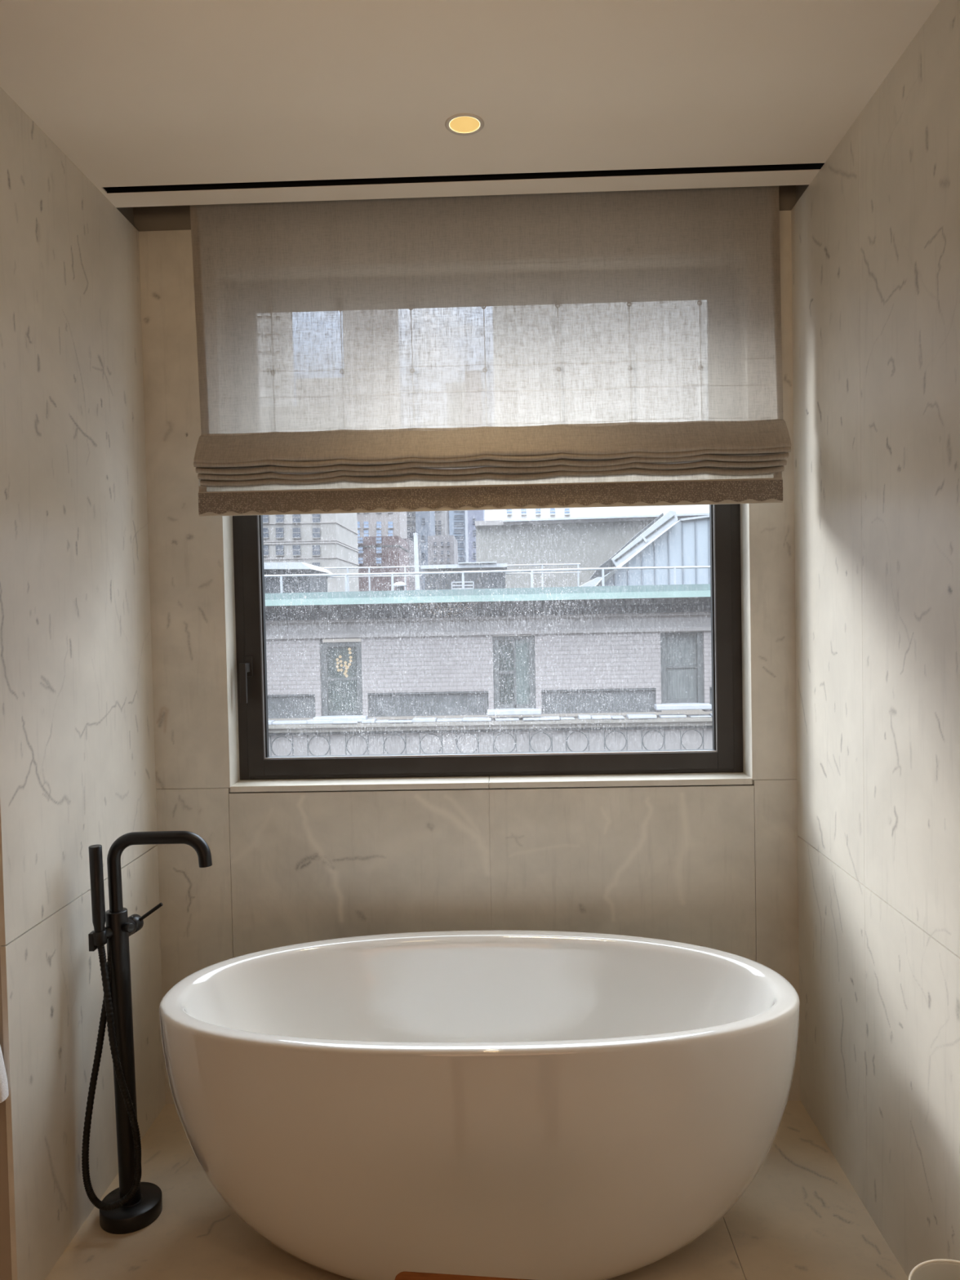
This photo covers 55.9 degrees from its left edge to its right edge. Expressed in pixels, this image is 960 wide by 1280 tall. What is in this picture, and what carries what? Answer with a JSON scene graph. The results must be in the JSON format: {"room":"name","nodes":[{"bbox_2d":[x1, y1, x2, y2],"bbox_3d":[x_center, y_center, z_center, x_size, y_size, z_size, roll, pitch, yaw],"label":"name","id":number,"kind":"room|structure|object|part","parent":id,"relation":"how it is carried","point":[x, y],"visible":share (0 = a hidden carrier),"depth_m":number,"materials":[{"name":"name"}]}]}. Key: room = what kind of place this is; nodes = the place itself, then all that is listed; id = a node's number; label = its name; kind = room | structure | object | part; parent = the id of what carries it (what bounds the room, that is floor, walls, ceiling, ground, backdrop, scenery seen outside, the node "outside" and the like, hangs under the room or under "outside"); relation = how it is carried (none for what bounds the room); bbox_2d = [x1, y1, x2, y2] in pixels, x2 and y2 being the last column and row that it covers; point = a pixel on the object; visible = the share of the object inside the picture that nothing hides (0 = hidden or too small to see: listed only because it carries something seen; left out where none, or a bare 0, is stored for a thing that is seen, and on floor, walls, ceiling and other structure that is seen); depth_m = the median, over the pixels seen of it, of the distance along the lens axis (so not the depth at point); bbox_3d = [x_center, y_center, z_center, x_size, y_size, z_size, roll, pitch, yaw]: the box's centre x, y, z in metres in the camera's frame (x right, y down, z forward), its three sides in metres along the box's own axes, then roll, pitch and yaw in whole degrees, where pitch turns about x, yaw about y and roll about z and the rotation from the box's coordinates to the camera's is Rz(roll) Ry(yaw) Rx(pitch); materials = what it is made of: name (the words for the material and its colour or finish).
{"room":"bathroom","nodes":[
{"label":"bathroom","id":0,"kind":"room"},
{"bbox_2d":[0,960,12,1279],"bbox_3d":[-1.829,0.140,1.963,1.630,2.618,0.120,-1,2,2],"label":"wall","id":1,"kind":"structure","parent":0,"point":[5,1234],"depth_m":1.91,"materials":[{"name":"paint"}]},
{"bbox_2d":[0,1045,8,1102],"bbox_3d":[-1.231,0.564,1.869,0.487,0.780,0.052,-1,2,2],"label":"bath towel","id":2,"kind":"object","parent":1,"relation":"hanging from","point":[4,1094],"visible":1,"depth_m":1.87,"materials":[{"name":"white fabric"}]},
{"bbox_2d":[0,86,165,1279],"bbox_3d":[-1.087,0.136,2.459,0.200,2.668,1.152,-1,2,2],"label":"wall","id":3,"kind":"structure","parent":0,"point":[77,750],"depth_m":2.17,"materials":[{"name":"stone"}]},
{"bbox_2d":[138,210,800,1104],"bbox_3d":[-0.028,-0.197,2.847,2.310,3.268,0.340,-1,2,2],"label":"wall","id":4,"kind":"structure","parent":0,"point":[716,867],"depth_m":2.70,"materials":[{"name":"stone"}]},
{"bbox_2d":[115,184,808,231],"bbox_3d":[-0.060,-1.446,2.578,1.970,0.444,0.187,-1,2,2],"label":"trim","id":5,"kind":"structure","parent":4,"relation":"attached to","point":[163,218],"depth_m":2.67,"materials":[{"name":"paint"}]},
{"bbox_2d":[190,186,791,516],"bbox_3d":[0.012,-1.014,2.519,1.650,1.298,0.106,-1,2,2],"label":"blind","id":6,"kind":"object","parent":5,"relation":"hanging from","point":[608,348],"visible":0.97,"depth_m":2.53,"materials":[{"name":"fabric"}]},
{"bbox_3d":[0.022,-0.449,2.540,1.635,0.052,0.003,-1,2,2],"label":"panel","id":7,"kind":"part","parent":6,"relation":"part of","materials":[{"name":"fabric"}]},
{"bbox_2d":[232,503,742,779],"bbox_3d":[0.015,-0.346,2.783,1.554,1.532,0.127,-1,2,2],"label":"window","id":8,"kind":"structure","parent":4,"relation":"in","point":[255,762],"depth_m":2.79,"materials":[{"name":"brown metal"}]},
{"bbox_3d":[-0.719,0.132,2.774,0.022,0.122,0.042,-1,2,2],"label":"handle lever","id":9,"kind":"part","parent":8,"relation":"part of","materials":[{"name":"brown metal"}]},
{"bbox_3d":[-0.714,0.081,2.796,0.024,0.062,0.009,-1,2,2],"label":"handle plate","id":10,"kind":"part","parent":8,"relation":"part of","materials":[{"name":"brown metal"}]},
{"bbox_3d":[0.015,-0.339,2.807,1.398,1.391,0.001,-1,2,2],"label":"glass pane","id":11,"kind":"part","parent":8,"relation":"part of","materials":[{"name":"clear glass"}]},
{"bbox_2d":[223,503,753,791],"bbox_3d":[0.014,-0.335,2.767,1.578,1.553,0.170,-1,2,2],"label":"trim","id":12,"kind":"structure","parent":4,"relation":"attached to","point":[228,520],"depth_m":2.74,"materials":[{"name":"stone"}]},
{"bbox_2d":[230,772,752,792],"bbox_3d":[0.030,0.430,2.783,1.554,0.018,0.181,-1,2,2],"label":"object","id":13,"kind":"structure","parent":4,"relation":"on","point":[704,778],"depth_m":2.71,"materials":[{"name":"stone"}]},
{"bbox_2d":[0,0,940,207],"bbox_3d":[-0.839,-1.448,0.491,3.753,0.600,5.020,-1,2,2],"label":"ceiling","id":14,"kind":"structure","parent":0,"point":[132,92],"depth_m":1.97,"materials":[{"name":"paint"}]},
{"bbox_2d":[102,163,824,193],"bbox_3d":[-0.063,-1.318,2.377,2.310,0.199,0.056,-1,2,2],"label":"curtain track","id":15,"kind":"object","parent":14,"relation":"attached to","point":[806,166],"depth_m":2.41,"materials":[{"name":"black metal"}]},
{"bbox_2d":[444,113,484,135],"bbox_3d":[-0.036,-1.232,2.124,0.092,0.048,0.092,-1,2,2],"label":"recessed light","id":16,"kind":"object","parent":14,"relation":"in","point":[461,124],"visible":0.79,"depth_m":2.15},
{"bbox_2d":[44,1100,908,1279],"bbox_3d":[-0.778,1.544,0.566,3.753,0.150,5.000,-1,2,2],"label":"floor","id":17,"kind":"structure","parent":0,"point":[801,1217],"depth_m":2.14,"materials":[{"name":"stone"}]},
{"bbox_2d":[81,831,212,1234],"bbox_3d":[-0.806,0.944,2.228,0.320,0.954,0.170,-1,2,2],"label":"faucet","id":18,"kind":"object","parent":17,"relation":"on","point":[132,1206],"visible":1,"depth_m":2.20,"materials":[{"name":"black metal"}]},
{"bbox_3d":[-0.903,0.711,2.204,0.029,0.030,0.044,0,2,36],"label":"holder arm","id":19,"kind":"part","parent":18,"relation":"part of","materials":[{"name":"black metal"}]},
{"bbox_3d":[-0.869,0.700,2.210,0.048,0.023,0.022,0,2,27],"label":"diverter knob","id":20,"kind":"part","parent":18,"relation":"part of","materials":[{"name":"black metal"}]},
{"bbox_3d":[-0.864,1.404,2.241,0.145,0.037,0.145,-1,2,2],"label":"plate","id":21,"kind":"part","parent":18,"relation":"part of","materials":[{"name":"black metal"}]},
{"bbox_3d":[-0.838,0.692,2.293,0.070,0.052,0.009,-1,2,-6],"label":"lever","id":22,"kind":"part","parent":18,"relation":"part of","materials":[{"name":"black metal"}]},
{"bbox_3d":[-0.782,0.569,2.213,0.258,0.205,0.034,-1,2,2],"label":"spout","id":23,"kind":"part","parent":18,"relation":"part of","materials":[{"name":"black metal"}]},
{"bbox_2d":[395,1271,531,1279],"bbox_3d":[0.059,1.206,1.264,0.400,0.450,0.260,-1,2,7],"label":"wooden stool","id":24,"kind":"object","parent":17,"relation":"on","point":[405,1275],"visible":1,"depth_m":1.39,"materials":[{"name":"brown wood"}]},
{"bbox_2d":[159,929,799,1279],"bbox_3d":[0.000,1.115,2.207,1.496,0.580,0.713,-1,2,2],"label":"bathtub","id":25,"kind":"object","parent":17,"relation":"on","point":[508,1104],"visible":1,"depth_m":1.91,"materials":[{"name":"white ceramic"}]},
{"bbox_2d":[907,1258,959,1279],"bbox_3d":[0.823,1.256,1.528,0.180,0.304,0.180,-1,2,2],"label":"waste bin","id":26,"kind":"object","parent":17,"relation":"on","point":[938,1268],"visible":1,"depth_m":1.61,"materials":[{"name":"beige plastic"}]},
{"bbox_2d":[791,0,959,1277],"bbox_3d":[0.971,0.149,0.529,0.200,2.668,4.900,-1,2,2],"label":"wall","id":27,"kind":"structure","parent":0,"point":[875,233],"depth_m":2.04,"materials":[{"name":"stone"}]},
{"label":"outside","id":28,"kind":"structure","parent":0,"visible":0},
{"bbox_2d":[484,509,492,520],"bbox_3d":[-7.051,-50.497,408.813,24.743,84.115,20.450,-1,2,2],"label":"block","id":29,"kind":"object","parent":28,"point":[487,513],"visible":0.02,"depth_m":398.62,"materials":[{"name":"white concrete"}]},
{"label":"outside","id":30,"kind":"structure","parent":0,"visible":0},
{"bbox_2d":[448,510,468,562],"bbox_3d":[-6.549,-48.780,330.013,8.303,84.113,26.000,-1,2,2],"label":"glass tower","id":31,"kind":"structure","parent":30,"point":[458,519],"depth_m":319.20,"materials":[{"name":"glass"}]},
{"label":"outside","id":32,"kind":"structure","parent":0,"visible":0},
{"bbox_2d":[467,510,484,562],"bbox_3d":[-1.260,-44.434,288.740,4.800,77.150,20.450,-1,2,2],"label":"tower","id":33,"kind":"structure","parent":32,"point":[473,515],"depth_m":279.23,"materials":[{"name":"concrete"}]},
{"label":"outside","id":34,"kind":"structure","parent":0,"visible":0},
{"bbox_2d":[262,512,359,591],"bbox_3d":[-28.436,-16.990,129.195,19.217,28.313,18.550,-1,2,2],"label":"building","id":35,"kind":"structure","parent":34,"point":[343,527],"depth_m":120.36,"materials":[{"name":"grey concrete"}]},
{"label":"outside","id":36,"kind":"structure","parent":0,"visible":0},
{"bbox_2d":[427,535,457,564],"bbox_3d":[-8.695,-14.466,218.759,6.080,19.977,18.450,-1,2,2],"label":"block","id":37,"kind":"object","parent":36,"point":[446,546],"visible":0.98,"depth_m":209.80,"materials":[{"name":"grey concrete"}]},
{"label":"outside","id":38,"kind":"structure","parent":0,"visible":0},
{"bbox_2d":[264,583,712,755],"bbox_3d":[0.971,1.701,36.077,18.830,6.964,19.950,-1,2,2],"label":"neighbouring building","id":39,"kind":"structure","parent":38,"point":[679,666],"depth_m":27.03,"materials":[{"name":"brick"}]},
{"bbox_3d":[-6.376,2.014,27.336,2.854,0.728,0.170,-1,2,2],"label":"spandrel panel","id":40,"kind":"part","parent":39,"relation":"part of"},
{"bbox_2d":[263,562,332,593],"bbox_3d":[-7.057,-2.076,31.654,3.190,1.066,3.800,-1,2,2],"label":"shed","id":41,"kind":"object","parent":39,"relation":"on","point":[319,584],"visible":0.39,"depth_m":30.14,"materials":[{"name":"white paint"}]},
{"bbox_3d":[-4.174,2.365,27.152,1.595,0.156,0.500,-1,2,2],"label":"window sill","id":42,"kind":"part","parent":39,"relation":"part of","materials":[{"name":"white stone"}]},
{"bbox_2d":[334,646,350,709],"bbox_3d":[-4.239,1.157,27.904,0.430,1.979,0.030,-1,2,2],"label":"window","id":43,"kind":"structure","parent":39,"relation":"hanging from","point":[344,698],"depth_m":27.90,"materials":[{"name":"grey glass"}]},
{"bbox_2d":[335,646,352,677],"bbox_3d":[-4.158,0.628,27.672,0.516,1.042,0.095,-1,2,2],"label":"chandelier","id":44,"kind":"object","parent":39,"relation":"in","point":[349,648],"visible":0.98,"depth_m":27.65,"materials":[{"name":"yellow glass"}]},
{"bbox_2d":[322,565,421,591],"bbox_3d":[-4.133,-2.122,33.075,3.992,1.143,0.066,-1,2,2],"label":"roof railing","id":45,"kind":"object","parent":39,"relation":"on","point":[404,566],"visible":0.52,"depth_m":33.04,"materials":[{"name":"white metal"}]},
{"bbox_3d":[-4.820,-2.085,33.095,0.061,1.096,0.061,-2,2,-21],"label":"post","id":46,"kind":"part","parent":45,"relation":"part of","materials":[{"name":"white metal"}]},
{"bbox_3d":[-4.035,-2.097,33.073,0.061,1.089,0.061,-2,2,-21],"label":"post","id":47,"kind":"part","parent":45,"relation":"part of","materials":[{"name":"white metal"}]},
{"bbox_3d":[-4.145,-2.651,33.060,3.925,0.085,0.060,-1,2,2],"label":"rail","id":48,"kind":"part","parent":45,"relation":"part of","materials":[{"name":"grey metal"}]},
{"bbox_3d":[-4.125,-2.320,33.069,3.968,0.081,0.048,-1,2,2],"label":"rail","id":49,"kind":"part","parent":45,"relation":"part of","materials":[{"name":"white metal"}]},
{"bbox_3d":[-2.722,-2.119,33.037,0.061,1.082,0.061,-2,2,-21],"label":"post","id":50,"kind":"part","parent":45,"relation":"part of","materials":[{"name":"white metal"}]},
{"bbox_2d":[393,582,406,590],"bbox_3d":[-2.570,-1.667,29.043,0.440,0.400,0.440,-1,2,2],"label":"roof vent","id":51,"kind":"object","parent":39,"relation":"on","point":[402,584],"visible":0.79,"depth_m":28.93,"materials":[{"name":"grey metal"}]},
{"bbox_2d":[393,582,406,586],"bbox_3d":[-2.572,-1.791,29.040,0.440,0.150,0.440,-1,2,2],"label":"vent hood","id":52,"kind":"object","parent":51,"relation":"attached to","point":[402,584],"depth_m":28.90,"materials":[{"name":"white paint"}]},
{"bbox_2d":[413,533,420,590],"bbox_3d":[-2.029,-2.448,29.006,0.185,1.945,0.150,-1,2,2],"label":"pole","id":53,"kind":"object","parent":39,"relation":"on","point":[415,538],"visible":0.85,"depth_m":28.95,"materials":[{"name":"white metal"}]},
{"bbox_3d":[-1.553,1.919,27.204,3.625,0.728,0.170,-1,2,2],"label":"spandrel panel","id":54,"kind":"part","parent":39,"relation":"part of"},
{"bbox_2d":[451,581,474,589],"bbox_3d":[-0.547,-1.671,28.588,0.713,0.352,0.040,-1,2,2],"label":"rack","id":55,"kind":"object","parent":39,"relation":"on","point":[473,582],"visible":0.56,"depth_m":28.57,"materials":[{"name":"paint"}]},
{"bbox_2d":[420,561,506,590],"bbox_3d":[-0.500,-2.144,32.426,2.936,1.076,3.500,-1,2,2],"label":"shed","id":56,"kind":"object","parent":39,"relation":"on","point":[495,580],"visible":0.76,"depth_m":30.97,"materials":[{"name":"white paint"}]},
{"bbox_2d":[264,565,710,592],"bbox_3d":[0.127,-1.826,27.965,16.446,0.669,0.077,-1,2,2],"label":"roof railing","id":57,"kind":"object","parent":39,"relation":"on","point":[674,568],"visible":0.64,"depth_m":27.94,"materials":[{"name":"grey metal"}]},
{"bbox_3d":[-6.170,-1.673,28.139,0.071,0.611,0.071,0,2,24],"label":"post","id":58,"kind":"part","parent":57,"relation":"part of","materials":[{"name":"grey metal"}]},
{"bbox_3d":[-4.148,-1.718,28.083,0.071,0.621,0.071,-2,2,-21],"label":"post","id":59,"kind":"part","parent":57,"relation":"part of","materials":[{"name":"white metal"}]},
{"bbox_3d":[-2.709,-1.739,28.044,0.071,0.608,0.071,0,2,24],"label":"post","id":60,"kind":"part","parent":57,"relation":"part of","materials":[{"name":"grey metal"}]},
{"bbox_3d":[-0.521,-1.785,27.984,0.071,0.614,0.071,-2,2,-21],"label":"post","id":61,"kind":"part","parent":57,"relation":"part of","materials":[{"name":"grey metal"}]},
{"bbox_3d":[0.122,-2.107,27.957,16.446,0.105,0.070,-1,2,2],"label":"rail","id":62,"kind":"part","parent":57,"relation":"part of","materials":[{"name":"grey metal"}]},
{"bbox_3d":[1.603,-1.831,27.925,0.071,0.621,0.071,0,2,24],"label":"post","id":63,"kind":"part","parent":57,"relation":"part of","materials":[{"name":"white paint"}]},
{"bbox_3d":[3.790,-1.877,27.865,0.071,0.627,0.071,-2,2,-21],"label":"post","id":64,"kind":"part","parent":57,"relation":"part of","materials":[{"name":"white metal"}]},
{"bbox_3d":[5.985,-1.914,27.805,0.071,0.615,0.071,0,2,24],"label":"post","id":65,"kind":"part","parent":57,"relation":"part of","materials":[{"name":"grey metal"}]},
{"bbox_3d":[0.661,-0.955,26.925,18.817,0.483,1.100,-1,2,2],"label":"cornice","id":66,"kind":"part","parent":39,"relation":"part of","materials":[{"name":"grey stone"}]},
{"bbox_3d":[1.031,0.963,27.332,1.160,2.181,0.020,-1,2,2],"label":"pane","id":67,"kind":"part","parent":39,"relation":"part of","materials":[{"name":"grey glass"}]},
{"bbox_3d":[1.015,2.142,27.006,1.600,0.156,0.500,-1,2,2],"label":"window sill","id":68,"kind":"part","parent":39,"relation":"part of","materials":[{"name":"white stone"}]},
{"bbox_2d":[515,640,529,704],"bbox_3d":[1.320,0.948,27.284,0.480,1.961,0.040,-1,2,2],"label":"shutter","id":69,"kind":"object","parent":39,"relation":"hanging from","point":[522,668],"depth_m":27.27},
{"bbox_2d":[505,563,580,587],"bbox_3d":[2.255,-2.218,32.901,2.798,1.085,0.062,-1,2,2],"label":"roof railing","id":70,"kind":"object","parent":39,"relation":"on","point":[577,564],"visible":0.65,"depth_m":32.86,"materials":[{"name":"white metal"}]},
{"bbox_3d":[2.271,-2.205,32.901,0.057,1.057,0.057,-2,2,-21],"label":"post","id":71,"kind":"part","parent":70,"relation":"part of","materials":[{"name":"white metal"}]},
{"bbox_3d":[2.248,-2.434,32.895,2.793,0.054,0.045,-1,2,2],"label":"rail","id":72,"kind":"part","parent":70,"relation":"part of","materials":[{"name":"grey metal"}]},
{"bbox_3d":[2.248,-2.728,32.886,2.792,0.065,0.056,-1,2,2],"label":"rail","id":73,"kind":"part","parent":70,"relation":"part of","materials":[{"name":"white metal"}]},
{"bbox_3d":[3.570,-2.226,32.865,0.057,1.049,0.057,-2,2,-21],"label":"post","id":74,"kind":"part","parent":70,"relation":"part of","materials":[{"name":"white metal"}]},
{"bbox_2d":[475,512,709,588],"bbox_3d":[4.819,-3.454,39.651,9.784,3.062,8.700,-1,2,2],"label":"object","id":75,"kind":"structure","parent":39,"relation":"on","point":[589,542],"depth_m":35.84,"materials":[{"name":"grey concrete render"}]},
{"bbox_3d":[3.544,1.819,27.064,3.399,0.728,0.170,-1,2,2],"label":"spandrel panel","id":76,"kind":"part","parent":39,"relation":"part of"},
{"bbox_2d":[579,510,710,586],"bbox_3d":[7.202,-3.109,31.140,8.070,2.763,5.200,-1,2,2],"label":"rooftop structure","id":77,"kind":"object","parent":39,"relation":"on","point":[685,542],"visible":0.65,"depth_m":29.76},
{"bbox_3d":[8.850,-4.215,29.638,4.581,0.533,0.250,-1,2,2],"label":"trim","id":78,"kind":"part","parent":77,"relation":"part of","materials":[{"name":"white paint"}]},
{"bbox_3d":[6.023,0.795,27.193,1.181,2.180,0.020,-1,2,2],"label":"pane","id":79,"kind":"part","parent":39,"relation":"part of","materials":[{"name":"grey glass"}]},
{"bbox_3d":[6.007,1.974,26.867,1.621,0.156,0.500,-1,2,2],"label":"window sill","id":80,"kind":"part","parent":39,"relation":"part of","materials":[{"name":"white stone"}]},
{"bbox_3d":[8.309,1.726,26.933,2.959,0.728,0.170,-1,2,2],"label":"spandrel panel","id":81,"kind":"part","parent":39,"relation":"part of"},
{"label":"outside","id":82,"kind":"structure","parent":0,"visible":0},
{"bbox_2d":[406,511,415,531],"bbox_3d":[-20.281,-29.232,270.680,6.785,47.438,18.450,-1,2,2],"label":"slab","id":83,"kind":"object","parent":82,"point":[411,518],"visible":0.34,"depth_m":261.67,"materials":[{"name":"grey concrete"}]},
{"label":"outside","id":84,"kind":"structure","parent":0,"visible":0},
{"bbox_2d":[496,504,709,519],"bbox_3d":[17.653,-22.832,93.709,32.170,41.214,10.450,-1,2,2],"label":"tower","id":85,"kind":"structure","parent":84,"point":[501,514],"depth_m":89.36,"materials":[{"name":"white concrete"}]},
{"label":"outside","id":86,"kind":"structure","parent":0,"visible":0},
{"bbox_2d":[415,511,435,590],"bbox_3d":[-15.344,-23.934,258.692,4.034,37.373,18.450,-1,2,2],"label":"tower","id":87,"kind":"structure","parent":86,"point":[424,520],"depth_m":249.75,"materials":[{"name":"grey concrete"}]},
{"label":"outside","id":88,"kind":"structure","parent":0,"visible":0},
{"bbox_2d":[356,511,407,537],"bbox_3d":[-24.272,-22.787,217.433,12.064,36.580,15.450,-1,2,2],"label":"block","id":89,"kind":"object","parent":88,"point":[375,524],"visible":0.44,"depth_m":210.00,"materials":[{"name":"beige concrete"}]},
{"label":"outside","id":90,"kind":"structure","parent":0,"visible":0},
{"bbox_2d":[357,535,408,591],"bbox_3d":[-16.813,-10.333,157.599,7.661,14.136,15.550,-1,2,2],"label":"building","id":91,"kind":"structure","parent":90,"point":[384,549],"depth_m":150.19,"materials":[{"name":"brick"}]},
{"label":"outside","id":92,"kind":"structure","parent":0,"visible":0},
{"bbox_2d":[402,537,415,590],"bbox_3d":[-14.182,-11.577,178.959,1.909,15.898,14.450,-1,2,2],"label":"block","id":93,"kind":"object","parent":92,"point":[411,584],"visible":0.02,"depth_m":176.30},
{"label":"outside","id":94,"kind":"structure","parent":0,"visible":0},
{"bbox_2d":[407,531,422,590],"bbox_3d":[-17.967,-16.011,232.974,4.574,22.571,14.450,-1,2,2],"label":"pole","id":95,"kind":"object","parent":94,"point":[410,534],"visible":0.02,"depth_m":234.79,"materials":[{"name":"grey metal"}]},
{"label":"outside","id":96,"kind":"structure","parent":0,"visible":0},
{"bbox_2d":[435,511,448,535],"bbox_3d":[-13.302,-32.656,278.399,6.362,53.990,18.450,-1,2,2],"label":"tower","id":97,"kind":"structure","parent":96,"point":[442,520],"depth_m":269.52,"materials":[{"name":"grey concrete"}]}
]}

